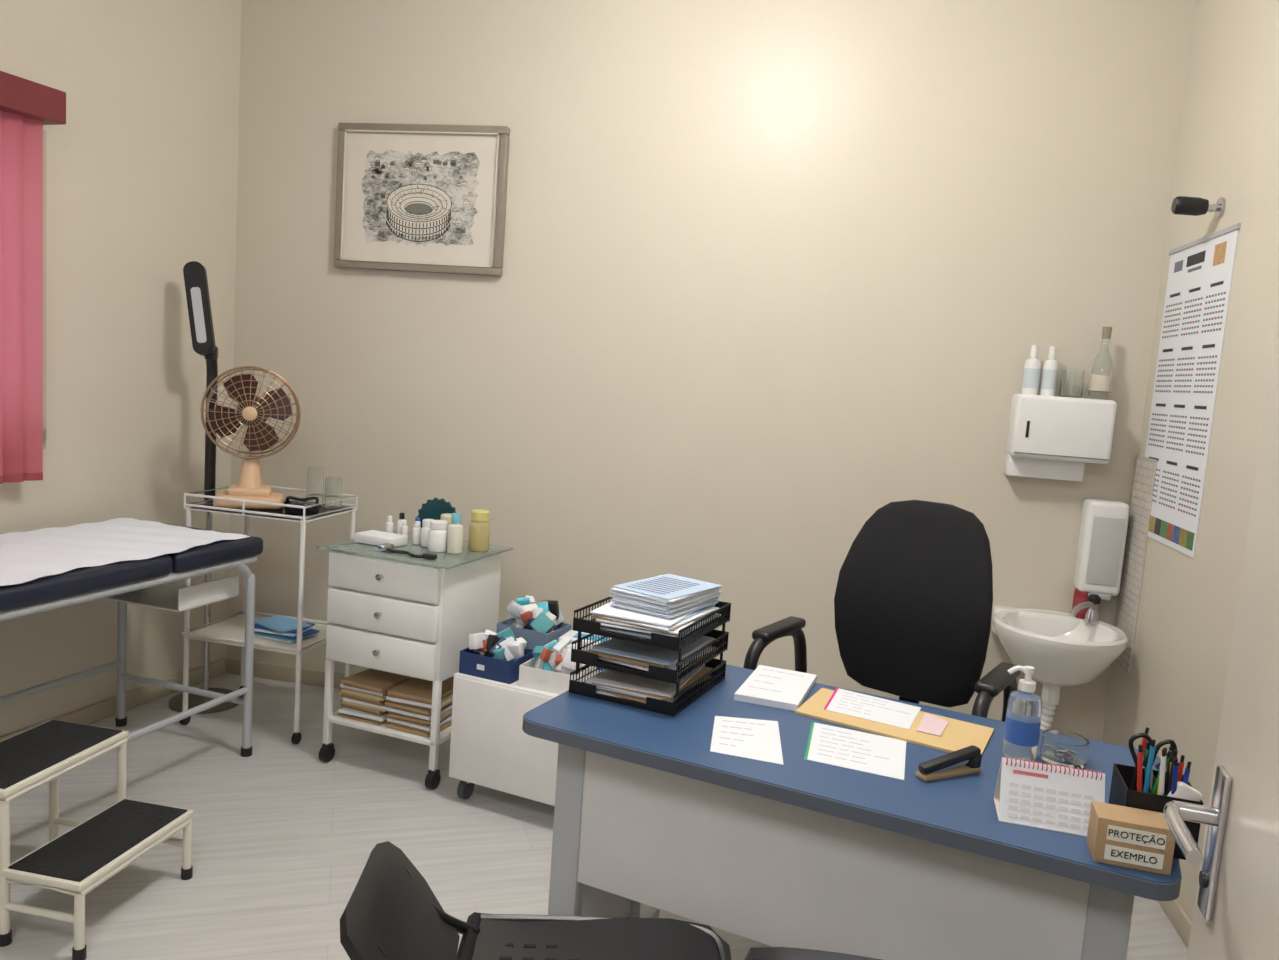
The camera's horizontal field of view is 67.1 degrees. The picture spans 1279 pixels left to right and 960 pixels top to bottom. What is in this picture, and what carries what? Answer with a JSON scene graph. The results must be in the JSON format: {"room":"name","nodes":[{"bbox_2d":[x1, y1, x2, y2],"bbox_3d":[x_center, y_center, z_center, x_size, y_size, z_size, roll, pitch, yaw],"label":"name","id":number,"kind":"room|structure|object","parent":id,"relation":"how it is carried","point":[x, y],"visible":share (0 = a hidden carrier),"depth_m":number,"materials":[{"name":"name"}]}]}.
{"room":"examination room","nodes":[
{"label":"examination room","id":0,"kind":"room"},
{"bbox_2d":[0,0,241,735],"bbox_3d":[-2.753,-0.439,1.747,0.151,3.100,5.400,6,7,19],"label":"wall","id":1,"kind":"structure","parent":0,"point":[142,167],"depth_m":3.71,"materials":[{"name":"paint"}]},
{"bbox_2d":[0,71,65,483],"bbox_3d":[-2.308,-0.580,2.488,0.138,1.305,1.750,6,7,19],"label":"vertical blinds","id":2,"kind":"object","parent":1,"relation":"attached to","point":[26,105],"visible":1,"depth_m":3.19,"materials":[{"name":"red fabric"}]},
{"bbox_2d":[43,129,45,448],"bbox_3d":[-2.413,-0.590,2.582,0.120,1.100,1.720,6,7,19],"label":"window","id":3,"kind":"structure","parent":1,"relation":"in","point":[44,131],"depth_m":3.36,"materials":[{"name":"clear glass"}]},
{"bbox_2d":[0,659,225,741],"bbox_3d":[-2.716,1.055,2.067,0.018,0.070,4.980,6,7,19],"label":"baseboard","id":4,"kind":"structure","parent":1,"relation":"attached to","point":[101,710],"depth_m":3.92,"materials":[{"name":"paint"}]},
{"bbox_2d":[0,673,1187,959],"bbox_3d":[-0.938,1.318,1.599,5.000,0.100,5.700,5,7,11],"label":"floor","id":5,"kind":"structure","parent":0,"point":[284,836],"depth_m":2.97,"materials":[{"name":"plastic"}]},
{"bbox_2d":[0,719,193,959],"bbox_3d":[-1.511,0.920,2.541,0.463,0.400,0.426,5,7,11],"label":"step stool","id":6,"kind":"object","parent":5,"relation":"on","point":[77,861],"visible":1,"depth_m":2.49,"materials":[{"name":"black rubber"}]},
{"bbox_2d":[0,519,262,756],"bbox_3d":[-1.984,0.651,2.801,0.640,0.810,1.810,6,7,19],"label":"exam table","id":7,"kind":"object","parent":5,"relation":"on","point":[144,582],"visible":0.66,"depth_m":3.31,"materials":[{"name":"leather"}]},
{"bbox_2d":[0,518,250,585],"bbox_3d":[-1.954,0.246,2.739,0.615,0.009,1.740,6,7,19],"label":"sheet","id":8,"kind":"object","parent":7,"relation":"on","point":[27,556],"depth_m":3.16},
{"bbox_2d":[169,261,241,713],"bbox_3d":[-1.756,0.035,3.943,0.280,1.808,0.280,3,7,-11],"label":"lamp","id":9,"kind":"object","parent":5,"relation":"on","point":[195,275],"visible":0.71,"depth_m":3.88,"materials":[{"name":"black metal"}]},
{"bbox_2d":[180,486,357,743],"bbox_3d":[-1.476,0.511,3.863,0.518,0.920,0.404,5,7,13],"label":"trolley","id":10,"kind":"object","parent":5,"relation":"on","point":[231,631],"visible":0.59,"depth_m":3.72,"materials":[{"name":"white metal"}]},
{"bbox_2d":[200,366,300,509],"bbox_3d":[-1.516,-0.172,3.775,0.360,0.550,0.249,2,7,-17],"label":"desk fan","id":11,"kind":"object","parent":10,"relation":"on","point":[253,411],"visible":0.98,"depth_m":3.71,"materials":[{"name":"metal"}]},
{"bbox_2d":[254,615,318,642],"bbox_3d":[-1.414,0.592,3.830,0.247,0.046,0.199,7,7,26],"label":"stack","id":12,"kind":"object","parent":10,"relation":"on","point":[281,628],"visible":0.86,"depth_m":3.78,"materials":[{"name":"blue fabric"}]},
{"bbox_2d":[283,496,320,514],"bbox_3d":[-1.302,0.093,3.724,0.153,0.066,0.122,7,7,23],"label":"tray","id":13,"kind":"object","parent":10,"relation":"on","point":[314,510],"visible":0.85,"depth_m":3.71,"materials":[{"name":"black plastic"}]},
{"bbox_2d":[306,465,323,505],"bbox_3d":[-1.315,0.023,3.915,0.068,0.160,0.068,5,7,11],"label":"glass jar","id":14,"kind":"object","parent":10,"relation":"on","point":[315,473],"visible":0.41,"depth_m":3.89,"materials":[{"name":"clear glass"}]},
{"bbox_2d":[324,477,341,507],"bbox_3d":[-1.238,0.050,3.902,0.068,0.120,0.068,5,7,11],"label":"glass jar","id":15,"kind":"object","parent":10,"relation":"on","point":[333,485],"visible":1,"depth_m":3.88,"materials":[{"name":"clear glass"}]},
{"bbox_2d":[316,530,512,788],"bbox_3d":[-0.843,0.645,3.589,0.545,0.804,0.460,6,7,21],"label":"base cabinet","id":16,"kind":"object","parent":5,"relation":"on","point":[402,614],"visible":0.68,"depth_m":3.39,"materials":[{"name":"white metal"}]},
{"bbox_2d":[354,530,407,546],"bbox_3d":[-0.952,0.216,3.556,0.170,0.036,0.100,7,7,25],"label":"box","id":17,"kind":"object","parent":16,"relation":"on","point":[372,537],"visible":0.92,"depth_m":3.52,"materials":[{"name":"white cardboard"}]},
{"bbox_2d":[386,516,392,532],"bbox_3d":[-0.953,0.178,3.678,0.028,0.083,0.028,5,7,11],"label":"dropper bottle","id":18,"kind":"object","parent":16,"relation":"on","point":[389,525],"visible":0.73,"depth_m":3.67,"materials":[{"name":"white plastic"}]},
{"bbox_2d":[337,668,453,737],"bbox_3d":[-0.865,0.805,3.580,0.416,0.139,0.290,6,7,21],"label":"folders","id":19,"kind":"object","parent":16,"relation":"in","point":[371,696],"visible":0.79,"depth_m":3.48,"materials":[{"name":"brown paper"}]},
{"bbox_2d":[397,512,404,533],"bbox_3d":[-0.908,0.174,3.682,0.032,0.098,0.032,5,7,11],"label":"dropper bottle","id":20,"kind":"object","parent":16,"relation":"on","point":[401,515],"visible":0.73,"depth_m":3.67,"materials":[{"name":"white plastic"}]},
{"bbox_2d":[401,520,407,535],"bbox_3d":[-0.887,0.189,3.643,0.026,0.078,0.026,5,7,11],"label":"dropper bottle","id":21,"kind":"object","parent":16,"relation":"on","point":[404,529],"visible":0.72,"depth_m":3.63,"materials":[{"name":"white plastic"}]},
{"bbox_2d":[378,543,436,559],"bbox_3d":[-0.814,0.251,3.383,0.251,0.022,0.054,8,8,32],"label":"stethoscope","id":22,"kind":"object","parent":16,"relation":"on","point":[389,547],"visible":1,"depth_m":3.38,"materials":[{"name":"black plastic"}]},
{"bbox_2d":[412,521,421,543],"bbox_3d":[-0.829,0.196,3.599,0.036,0.083,0.036,5,7,11],"label":"dropper bottle","id":23,"kind":"object","parent":16,"relation":"on","point":[416,531],"visible":0.96,"depth_m":3.59,"materials":[{"name":"white plastic"}]},
{"bbox_2d":[421,519,433,546],"bbox_3d":[-0.781,0.195,3.570,0.052,0.098,0.052,5,7,11],"label":"medicine bottle","id":24,"kind":"object","parent":16,"relation":"on","point":[426,522],"visible":0.64,"depth_m":3.55,"materials":[{"name":"white plastic"}]},
{"bbox_2d":[417,497,455,527],"bbox_3d":[-0.769,0.150,3.687,0.190,0.164,0.045,6,7,21],"label":"shell ornament","id":25,"kind":"object","parent":16,"relation":"on","point":[432,509],"visible":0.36,"depth_m":3.68,"materials":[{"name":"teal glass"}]},
{"bbox_2d":[427,520,447,551],"bbox_3d":[-0.729,0.202,3.496,0.072,0.108,0.072,5,7,11],"label":"medicine bottle","id":26,"kind":"object","parent":16,"relation":"on","point":[437,535],"visible":0.98,"depth_m":3.47,"materials":[{"name":"white plastic"}]},
{"bbox_2d":[440,513,451,529],"bbox_3d":[-0.711,0.187,3.595,0.072,0.118,0.072,5,7,11],"label":"medicine bottle","id":27,"kind":"object","parent":16,"relation":"on","point":[447,517],"visible":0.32,"depth_m":3.56,"materials":[{"name":"beige plastic"}]},
{"bbox_2d":[447,513,462,553],"bbox_3d":[-0.664,0.191,3.480,0.056,0.142,0.056,5,7,11],"label":"bottle","id":28,"kind":"object","parent":16,"relation":"on","point":[455,530],"visible":1,"depth_m":3.46,"materials":[{"name":"white plastic"}]},
{"bbox_2d":[468,509,489,551],"bbox_3d":[-0.590,0.185,3.559,0.076,0.147,0.076,5,7,11],"label":"oil bottle","id":29,"kind":"object","parent":16,"relation":"on","point":[479,527],"visible":1,"depth_m":3.53,"materials":[{"name":"yellow plastic"}]},
{"bbox_2d":[449,672,558,805],"bbox_3d":[-0.324,0.888,3.349,0.520,0.448,0.404,7,7,24],"label":"storage cabinet","id":30,"kind":"object","parent":5,"relation":"on","point":[490,747],"visible":0.5,"depth_m":3.19,"materials":[{"name":"white plastic"}]},
{"bbox_2d":[459,627,533,683],"bbox_3d":[-0.480,0.577,3.286,0.204,0.159,0.165,7,7,24],"label":"box","id":31,"kind":"object","parent":30,"relation":"on","point":[490,655],"visible":1,"depth_m":3.24,"materials":[{"name":"blue plastic"}]},
{"bbox_2d":[496,596,571,649],"bbox_3d":[-0.377,0.536,3.457,0.214,0.217,0.166,7,7,26],"label":"box","id":32,"kind":"object","parent":30,"relation":"on","point":[539,623],"visible":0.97,"depth_m":3.41,"materials":[{"name":"blue plastic"}]},
{"bbox_2d":[518,636,595,694],"bbox_3d":[-0.266,0.603,3.205,0.204,0.157,0.179,6,7,21],"label":"box","id":33,"kind":"object","parent":30,"relation":"on","point":[551,666],"visible":0.87,"depth_m":3.15,"materials":[{"name":"white plastic"}]},
{"bbox_2d":[558,630,610,673],"bbox_3d":[-0.172,0.609,3.369,0.200,0.122,0.122,6,7,16],"label":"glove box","id":34,"kind":"object","parent":30,"relation":"on","point":[572,634],"visible":0.24,"depth_m":3.35,"materials":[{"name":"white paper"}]},
{"bbox_2d":[340,841,730,959],"bbox_3d":[-0.155,0.988,1.621,0.655,0.664,0.465,4,6,-3],"label":"chair","id":35,"kind":"object","parent":5,"relation":"on","point":[392,912],"visible":1,"depth_m":1.72,"materials":[{"name":"plastic"}]},
{"bbox_2d":[744,947,880,959],"bbox_3d":[0.383,0.970,1.466,0.465,0.808,0.561,6,7,16],"label":"chair","id":36,"kind":"object","parent":5,"relation":"on","point":[759,953],"visible":1,"depth_m":1.20,"materials":[{"name":"plastic"}]},
{"bbox_2d":[522,664,1181,959],"bbox_3d":[0.420,0.927,2.153,1.270,0.740,0.670,7,7,25],"label":"desk","id":37,"kind":"object","parent":5,"relation":"on","point":[802,853],"visible":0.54,"depth_m":1.92,"materials":[{"name":"blue laminate"}]},
{"bbox_2d":[569,596,730,716],"bbox_3d":[0.033,0.405,2.354,0.270,0.197,0.334,7,7,25],"label":"tray","id":38,"kind":"object","parent":37,"relation":"on","point":[652,663],"visible":0.94,"depth_m":2.25,"materials":[{"name":"black metal"}]},
{"bbox_2d":[609,574,722,618],"bbox_3d":[0.065,0.281,2.369,0.186,0.046,0.251,8,8,33],"label":"stack","id":39,"kind":"object","parent":38,"relation":"on","point":[669,596],"visible":1,"depth_m":2.31,"materials":[{"name":"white paper"}]},
{"bbox_2d":[710,716,783,764],"bbox_3d":[0.227,0.550,2.058,0.148,0.001,0.246,5,6,5],"label":"handwritten note","id":40,"kind":"object","parent":37,"relation":"on","point":[755,739],"visible":1,"depth_m":2.05,"materials":[{"name":"white paper"}]},
{"bbox_2d":[734,665,816,710],"bbox_3d":[0.342,0.513,2.393,0.152,0.016,0.263,6,7,20],"label":"notepad","id":41,"kind":"object","parent":37,"relation":"on","point":[766,686],"visible":1,"depth_m":2.36,"materials":[{"name":"white paper"}]},
{"bbox_2d":[804,722,905,779],"bbox_3d":[0.455,0.568,2.040,0.208,0.001,0.242,6,7,16],"label":"prescription form","id":42,"kind":"object","parent":37,"relation":"on","point":[827,744],"visible":1,"depth_m":2.03,"materials":[{"name":"white paper"}]},
{"bbox_2d":[795,688,993,754],"bbox_3d":[0.586,0.554,2.222,0.426,0.006,0.208,8,7,30],"label":"manila envelope","id":43,"kind":"object","parent":37,"relation":"on","point":[957,735],"visible":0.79,"depth_m":2.17,"materials":[{"name":"paper"}]},
{"bbox_2d":[824,688,920,728],"bbox_3d":[0.549,0.540,2.292,0.223,0.002,0.176,7,7,28],"label":"referral form","id":44,"kind":"object","parent":43,"relation":"on","point":[842,701],"visible":1,"depth_m":2.28,"materials":[{"name":"white paper"}]},
{"bbox_2d":[916,713,948,735],"bbox_3d":[0.671,0.558,2.202,0.058,0.001,0.137,7,7,24],"label":"pink form","id":45,"kind":"object","parent":43,"relation":"on","point":[929,724],"visible":1,"depth_m":2.19,"materials":[{"name":"paper"}]},
{"bbox_2d":[915,745,981,781],"bbox_3d":[0.621,0.566,1.934,0.150,0.052,0.032,1,7,-27],"label":"stapler","id":46,"kind":"object","parent":37,"relation":"on","point":[967,760],"visible":1,"depth_m":1.93,"materials":[{"name":"black plastic"}]},
{"bbox_2d":[1002,665,1042,761],"bbox_3d":[0.811,0.492,2.037,0.069,0.202,0.069,-1,8,-38],"label":"hand sanitizer bottle","id":47,"kind":"object","parent":37,"relation":"on","point":[1024,707],"visible":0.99,"depth_m":2.02,"materials":[{"name":"blue plastic"}]},
{"bbox_2d":[994,756,1104,836],"bbox_3d":[0.750,0.568,1.764,0.175,0.104,0.104,6,7,15],"label":"desk calendar","id":48,"kind":"object","parent":37,"relation":"on","point":[1051,797],"depth_m":1.74,"materials":[{"name":"white paper"}]},
{"bbox_2d":[1039,729,1089,768],"bbox_3d":[0.905,0.573,2.057,0.094,0.050,0.094,5,7,11],"label":"jar","id":49,"kind":"object","parent":37,"relation":"on","point":[1058,747],"visible":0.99,"depth_m":2.03,"materials":[{"name":"clear glass"}]},
{"bbox_2d":[1086,727,1202,875],"bbox_3d":[0.876,0.544,1.679,0.173,0.189,0.212,6,7,16],"label":"pen holder","id":50,"kind":"object","parent":37,"relation":"on","point":[1132,831],"visible":0.98,"depth_m":1.64,"materials":[{"name":"brown cardboard"}]},
{"bbox_2d":[743,500,1020,721],"bbox_3d":[0.681,0.663,2.734,0.688,1.170,0.633,8,8,34],"label":"office chair","id":51,"kind":"object","parent":5,"relation":"on","point":[913,599],"visible":0.44,"depth_m":2.85,"materials":[{"name":"black fabric"}]},
{"bbox_2d":[227,0,1195,741],"bbox_3d":[0.044,-0.495,3.985,4.100,3.100,0.150,5,7,11],"label":"wall","id":52,"kind":"structure","parent":0,"point":[778,275],"depth_m":3.84,"materials":[{"name":"paint"}]},
{"bbox_2d":[225,658,350,688],"bbox_3d":[-0.136,1.009,4.083,3.600,0.070,0.018,5,7,11],"label":"baseboard","id":53,"kind":"structure","parent":52,"relation":"attached to","point":[233,666],"depth_m":4.36,"materials":[{"name":"paint"}]},
{"bbox_2d":[334,123,509,275],"bbox_3d":[-0.913,-1.169,4.012,0.745,0.595,0.042,5,7,11],"label":"framed print","id":54,"kind":"object","parent":52,"relation":"attached to","point":[429,198],"visible":1,"depth_m":4.00,"materials":[{"name":"white paper"}]},
{"bbox_2d":[991,594,1127,729],"bbox_3d":[1.490,0.696,3.485,0.444,0.559,0.503,5,7,11],"label":"sink","id":55,"kind":"object","parent":52,"relation":"attached to","point":[1064,649],"depth_m":3.39,"materials":[{"name":"ceramic"}]},
{"bbox_2d":[1072,588,1090,617],"bbox_3d":[1.659,0.438,3.603,0.071,0.147,0.071,5,7,11],"label":"soap bottle","id":56,"kind":"object","parent":55,"relation":"on","point":[1079,597],"visible":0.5,"depth_m":3.58,"materials":[{"name":"red plastic"}]},
{"bbox_2d":[1004,394,1116,481],"bbox_3d":[1.547,-0.154,3.562,0.340,0.305,0.150,5,7,11],"label":"paper towel dispenser","id":57,"kind":"object","parent":52,"relation":"attached to","point":[1049,437],"visible":0.99,"depth_m":3.50,"materials":[{"name":"white plastic"}]},
{"bbox_2d":[1021,345,1040,394],"bbox_3d":[1.450,-0.406,3.563,0.057,0.181,0.057,5,7,11],"label":"lotion bottle","id":58,"kind":"object","parent":57,"relation":"on","point":[1032,367],"visible":0.93,"depth_m":3.54,"materials":[{"name":"white plastic"}]},
{"bbox_2d":[1040,346,1057,395],"bbox_3d":[1.511,-0.400,3.551,0.051,0.181,0.051,5,7,11],"label":"lotion bottle","id":59,"kind":"object","parent":57,"relation":"on","point":[1050,367],"visible":0.95,"depth_m":3.53,"materials":[{"name":"white plastic"}]},
{"bbox_2d":[1059,369,1089,397],"bbox_3d":[1.590,-0.352,3.534,0.097,0.100,0.080,1,7,-23],"label":"glass mug","id":60,"kind":"object","parent":57,"relation":"on","point":[1072,381],"visible":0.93,"depth_m":3.50,"materials":[{"name":"clear glass"}]},
{"bbox_2d":[1088,327,1112,399],"bbox_3d":[1.683,-0.423,3.504,0.078,0.262,0.078,5,7,11],"label":"glass bottle","id":61,"kind":"object","parent":57,"relation":"on","point":[1101,376],"visible":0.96,"depth_m":3.48,"materials":[{"name":"clear glass"}]},
{"bbox_2d":[1073,499,1129,599],"bbox_3d":[1.716,0.256,3.586,0.145,0.360,0.114,5,7,11],"label":"soap dispenser","id":62,"kind":"object","parent":52,"relation":"attached to","point":[1104,523],"visible":0.99,"depth_m":3.54,"materials":[{"name":"white plastic"}]},
{"bbox_2d":[1102,0,1278,918],"bbox_3d":[1.425,-0.060,0.973,0.150,3.100,5.270,5,7,11],"label":"wall","id":63,"kind":"structure","parent":0,"point":[1228,148],"depth_m":2.88,"materials":[{"name":"paint"}]},
{"bbox_2d":[1114,455,1156,673],"bbox_3d":[1.798,0.300,3.515,0.009,0.770,0.228,5,7,11],"label":"tile backsplash","id":64,"kind":"structure","parent":63,"relation":"attached to","point":[1129,596],"depth_m":3.48,"materials":[{"name":"tile"}]},
{"bbox_2d":[1158,898,1191,947],"bbox_3d":[1.412,1.349,2.026,0.018,0.070,3.450,5,7,11],"label":"baseboard","id":65,"kind":"structure","parent":63,"relation":"attached to","point":[1180,919],"depth_m":2.79,"materials":[{"name":"paint"}]},
{"bbox_2d":[1145,223,1240,557],"bbox_3d":[1.790,-0.286,3.188,0.008,1.005,0.600,5,7,11],"label":"wall calendar","id":66,"kind":"object","parent":63,"relation":"attached to","point":[1200,274],"visible":1,"depth_m":3.13,"materials":[{"name":"white paper"}]},
{"bbox_2d":[1171,196,1225,216],"bbox_3d":[1.740,-0.852,3.009,0.137,0.060,0.060,5,7,11],"label":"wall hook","id":67,"kind":"object","parent":63,"relation":"attached to","point":[1181,205],"visible":1,"depth_m":2.99,"materials":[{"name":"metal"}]},
{"bbox_3d":[0.835,-0.007,0.133,0.678,3.100,0.140,5,7,11],"label":"wall partition","id":68,"kind":"structure","parent":0,"visible":0},
{"bbox_2d":[1163,310,1278,959],"bbox_3d":[0.538,0.411,0.761,0.100,2.070,0.810,6,7,17],"label":"door","id":69,"kind":"structure","parent":68,"relation":"in","point":[1236,911],"depth_m":1.03,"materials":[{"name":"paint"}]}
]}

